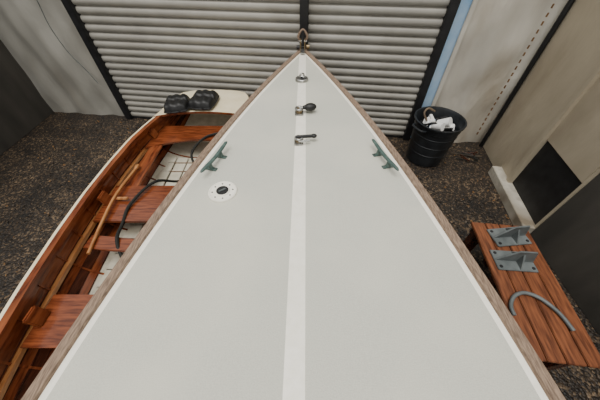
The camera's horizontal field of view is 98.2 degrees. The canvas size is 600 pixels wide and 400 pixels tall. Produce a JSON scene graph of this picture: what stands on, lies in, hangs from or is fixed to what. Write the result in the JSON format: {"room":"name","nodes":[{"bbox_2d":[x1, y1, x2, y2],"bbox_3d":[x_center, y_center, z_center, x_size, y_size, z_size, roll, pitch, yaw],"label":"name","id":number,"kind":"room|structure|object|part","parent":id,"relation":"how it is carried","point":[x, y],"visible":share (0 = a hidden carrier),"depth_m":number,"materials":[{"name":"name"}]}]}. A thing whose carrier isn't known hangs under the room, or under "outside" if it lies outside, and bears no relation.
{"room":"shipyard hall","nodes":[
{"label":"shipyard hall","id":0,"kind":"room"},
{"bbox_2d":[36,0,97,82],"bbox_3d":[-2.995,-2.230,3.119,0.229,1.652,0.010,6,48,5],"label":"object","id":1,"kind":"structure","parent":0,"point":[36,0],"depth_m":3.32,"materials":[{"name":"grey metal"}]},
{"bbox_2d":[0,97,599,399],"bbox_3d":[0.000,1.098,1.966,12.000,0.034,11.000,0,48,0],"label":"floor","id":2,"kind":"structure","parent":0,"point":[43,174],"depth_m":3.09,"materials":[{"name":"gravel"}]},
{"bbox_2d":[0,40,53,155],"bbox_3d":[-4.050,0.115,0.838,0.050,3.000,6.950,0,48,0],"label":"panel","id":3,"kind":"object","parent":2,"relation":"on","point":[23,108],"visible":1,"depth_m":3.68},
{"bbox_2d":[0,0,123,115],"bbox_3d":[-3.446,-2.413,3.115,1.410,3.000,0.117,6,48,5],"label":"sheet","id":4,"kind":"object","parent":3,"relation":"attached to","point":[61,81],"visible":0.9,"depth_m":3.58,"materials":[{"name":"white fabric"}]},
{"bbox_2d":[61,0,132,119],"bbox_3d":[-2.694,-2.307,3.019,0.090,3.000,0.100,6,48,5],"label":"rail","id":5,"kind":"object","parent":2,"relation":"on","point":[69,6],"visible":0.81,"depth_m":3.41,"materials":[{"name":"metal"}]},
{"bbox_3d":[-0.587,-3.169,1.615,4.396,0.300,0.350,6,48,5],"label":"box","id":6,"kind":"object","parent":5,"relation":"on","visible":0},
{"bbox_2d":[71,0,449,135],"bbox_3d":[-0.581,-2.146,2.810,4.196,3.055,0.039,6,48,5],"label":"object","id":7,"kind":"object","parent":6,"relation":"hanging from","point":[379,51],"visible":0.63,"depth_m":3.10,"materials":[{"name":"metal"}]},
{"bbox_2d":[0,90,248,399],"bbox_3d":[-1.120,0.127,2.416,1.421,0.640,3.645,0,48,0],"label":"dinghy","id":8,"kind":"object","parent":2,"relation":"on","point":[109,214],"visible":0.41,"depth_m":2.10,"materials":[{"name":"beige paint"}]},
{"bbox_2d":[164,94,189,113],"bbox_3d":[-1.439,-1.125,3.030,0.288,0.113,0.371,-8,48,-4],"label":"cushion","id":9,"kind":"object","parent":8,"relation":"on","point":[176,103],"visible":0.94,"depth_m":2.96,"materials":[{"name":"black fabric"}]},
{"bbox_3d":[-1.120,-0.758,2.954,1.146,0.127,0.440,0,48,0],"label":"stern seat","id":10,"kind":"part","parent":8,"relation":"part of","materials":[{"name":"brown wood"}]},
{"bbox_2d":[188,89,218,109],"bbox_3d":[-1.152,-1.194,3.088,0.308,0.113,0.411,4,48,4],"label":"cushion","id":11,"kind":"object","parent":8,"relation":"on","point":[205,99],"visible":1,"depth_m":3.01,"materials":[{"name":"black fabric"}]},
{"bbox_2d":[133,116,402,137],"bbox_3d":[-0.580,-1.131,3.952,4.196,0.040,0.052,6,48,5],"label":"rail","id":12,"kind":"object","parent":2,"relation":"on","point":[396,136],"visible":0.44,"depth_m":4.08,"materials":[{"name":"metal"}]},
{"bbox_2d":[21,28,565,399],"bbox_3d":[-0.015,0.778,1.317,2.121,1.402,5.606,1,48,1],"label":"sailboat","id":13,"kind":"object","parent":2,"relation":"on","point":[329,272],"visible":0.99,"depth_m":1.02,"materials":[{"name":"white plastic"}]},
{"bbox_2d":[200,141,226,172],"bbox_3d":[-0.491,-0.239,1.513,0.068,0.058,0.293,13,49,11],"label":"cleat","id":14,"kind":"object","parent":13,"relation":"on","point":[219,154],"visible":1,"depth_m":1.49,"materials":[{"name":"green metal"}]},
{"bbox_2d":[208,181,236,202],"bbox_3d":[-0.405,-0.048,1.359,0.148,0.022,0.148,0,48,0],"label":"hatch","id":15,"kind":"object","parent":13,"relation":"on","point":[224,191],"visible":1,"depth_m":1.35,"materials":[{"name":"white plastic"}]},
{"bbox_2d":[295,73,307,82],"bbox_3d":[0.016,-1.069,2.250,0.116,0.064,0.116,0,48,0],"label":"pad","id":16,"kind":"object","parent":13,"relation":"on","point":[301,78],"visible":1,"depth_m":2.24,"materials":[{"name":"silver metal"}]},
{"bbox_2d":[294,134,316,144],"bbox_3d":[0.035,-0.386,1.634,0.143,0.049,0.080,0,48,0],"label":"shackle","id":17,"kind":"object","parent":13,"relation":"on","point":[298,139],"visible":1,"depth_m":1.62,"materials":[{"name":"silver metal"}]},
{"bbox_2d":[295,103,316,115],"bbox_3d":[0.041,-0.658,1.871,0.158,0.066,0.087,0,48,0],"label":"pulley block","id":18,"kind":"object","parent":13,"relation":"on","point":[309,106],"visible":1,"depth_m":1.86,"materials":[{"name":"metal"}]},
{"bbox_2d":[372,139,398,170],"bbox_3d":[0.491,-0.254,1.526,0.068,0.058,0.303,-13,49,-11],"label":"cleat","id":19,"kind":"object","parent":13,"relation":"on","point":[390,163],"visible":1,"depth_m":1.50,"materials":[{"name":"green metal"}]},
{"bbox_2d":[300,0,308,49],"bbox_3d":[0.045,-1.999,2.742,0.200,3.000,0.100,6,48,5],"label":"post","id":20,"kind":"object","parent":2,"relation":"on","point":[304,4],"visible":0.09,"depth_m":2.76,"materials":[{"name":"black metal"}]},
{"bbox_2d":[407,106,466,166],"bbox_3d":[1.640,-0.775,3.234,0.578,0.631,0.578,16,50,14],"label":"tub","id":21,"kind":"object","parent":2,"relation":"on","point":[435,128],"visible":1,"depth_m":3.11,"materials":[{"name":"plastic"}]},
{"bbox_2d":[402,0,472,140],"bbox_3d":[1.593,-1.885,2.640,0.225,3.000,0.100,6,48,5],"label":"rail","id":22,"kind":"object","parent":2,"relation":"on","point":[452,8],"depth_m":2.92,"materials":[{"name":"metal"}]},
{"bbox_3d":[1.639,-1.903,2.656,0.140,3.000,0.011,6,48,5],"label":"blue sheet strip","id":23,"kind":"part","parent":22,"relation":"part of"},
{"bbox_2d":[431,0,477,105],"bbox_3d":[1.714,-1.870,2.626,0.045,3.000,0.030,6,48,5],"label":"batten","id":24,"kind":"object","parent":2,"relation":"on","point":[474,2],"visible":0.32,"depth_m":2.85,"materials":[{"name":"beige wood"}]},
{"bbox_2d":[453,151,480,161],"bbox_3d":[2.223,-0.583,3.455,0.350,0.027,0.242,0,48,0],"label":"litter","id":25,"kind":"object","parent":2,"relation":"on","point":[473,155],"visible":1,"depth_m":3.45,"materials":[{"name":"brown wood"}]},
{"bbox_2d":[435,0,567,142],"bbox_3d":[2.141,-1.864,2.621,0.850,3.000,0.108,5,48,5],"label":"sheet","id":26,"kind":"object","parent":2,"relation":"on","point":[497,35],"visible":0.78,"depth_m":2.89,"materials":[{"name":"white fabric"}]},
{"bbox_2d":[477,4,554,134],"bbox_3d":[2.390,-1.812,2.486,0.012,2.765,0.010,0,48,0],"label":"rope","id":27,"kind":"object","parent":26,"relation":"attached to","point":[552,4],"visible":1,"depth_m":2.82,"materials":[{"name":"fabric"}]},
{"bbox_2d":[488,166,534,232],"bbox_3d":[2.356,-0.031,2.915,0.140,0.110,0.940,7,48,6],"label":"kerb","id":28,"kind":"object","parent":2,"relation":"on","point":[518,214],"visible":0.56,"depth_m":2.85,"materials":[{"name":"concrete"}]},
{"bbox_2d":[479,0,574,146],"bbox_3d":[2.530,-1.761,2.528,0.052,3.000,0.052,0,48,0],"label":"pole","id":29,"kind":"object","parent":2,"relation":"on","point":[569,3],"visible":1,"depth_m":2.84,"materials":[{"name":"black metal"}]},
{"bbox_2d":[463,222,599,370],"bbox_3d":[1.557,0.680,1.921,0.421,0.634,0.980,5,48,4],"label":"wooden workbench","id":30,"kind":"object","parent":2,"relation":"on","point":[555,344],"depth_m":1.73,"materials":[{"name":"brown wood"}]},
{"bbox_3d":[1.620,0.244,1.974,0.270,0.130,0.160,-4,48,-4],"label":"steel bracket","id":31,"kind":"part","parent":30,"relation":"part of","materials":[{"name":"grey metal"}]},
{"bbox_3d":[1.540,0.400,1.834,0.270,0.130,0.160,3,48,3],"label":"steel bracket","id":32,"kind":"part","parent":30,"relation":"part of","materials":[{"name":"grey metal"}]},
{"bbox_2d":[509,291,574,330],"bbox_3d":[1.510,0.682,1.647,0.350,0.028,0.192,13,49,11],"label":"hose","id":33,"kind":"object","parent":30,"relation":"on","point":[512,298],"visible":1,"depth_m":1.65,"materials":[{"name":"rubber"}]},
{"bbox_2d":[506,63,599,182],"bbox_3d":[2.420,-1.149,1.977,0.050,3.000,0.061,7,48,6],"label":"upright","id":34,"kind":"object","parent":2,"relation":"on","point":[595,74],"visible":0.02,"depth_m":2.45,"materials":[{"name":"beige wood"}]},
{"bbox_2d":[481,0,599,176],"bbox_3d":[2.525,-1.490,2.284,0.050,3.000,0.940,7,48,6],"label":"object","id":35,"kind":"object","parent":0,"point":[572,53],"visible":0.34,"depth_m":2.60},
{"bbox_2d":[513,141,581,224],"bbox_3d":[2.417,-0.136,2.612,0.050,0.700,0.648,7,48,6],"label":"wall","id":36,"kind":"structure","parent":0,"point":[547,180],"depth_m":2.54,"materials":[{"name":"metal"}]},
{"bbox_2d":[530,173,599,334],"bbox_3d":[2.340,1.026,0.018,0.050,3.000,4.500,0,48,0],"label":"wall","id":37,"kind":"structure","parent":0,"point":[568,240],"depth_m":2.16,"materials":[{"name":"black"}]},
{"bbox_2d":[534,168,599,228],"bbox_3d":[2.343,-0.658,1.535,0.050,3.000,0.032,7,48,6],"label":"rail","id":38,"kind":"object","parent":37,"relation":"attached to","point":[597,172],"visible":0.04,"depth_m":2.24,"materials":[{"name":"beige wood"}]},
{"bbox_2d":[547,77,599,182],"bbox_3d":[2.397,-1.142,1.499,0.050,2.300,0.648,7,48,6],"label":"panel","id":39,"kind":"object","parent":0,"point":[576,139],"visible":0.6,"depth_m":2.18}
]}

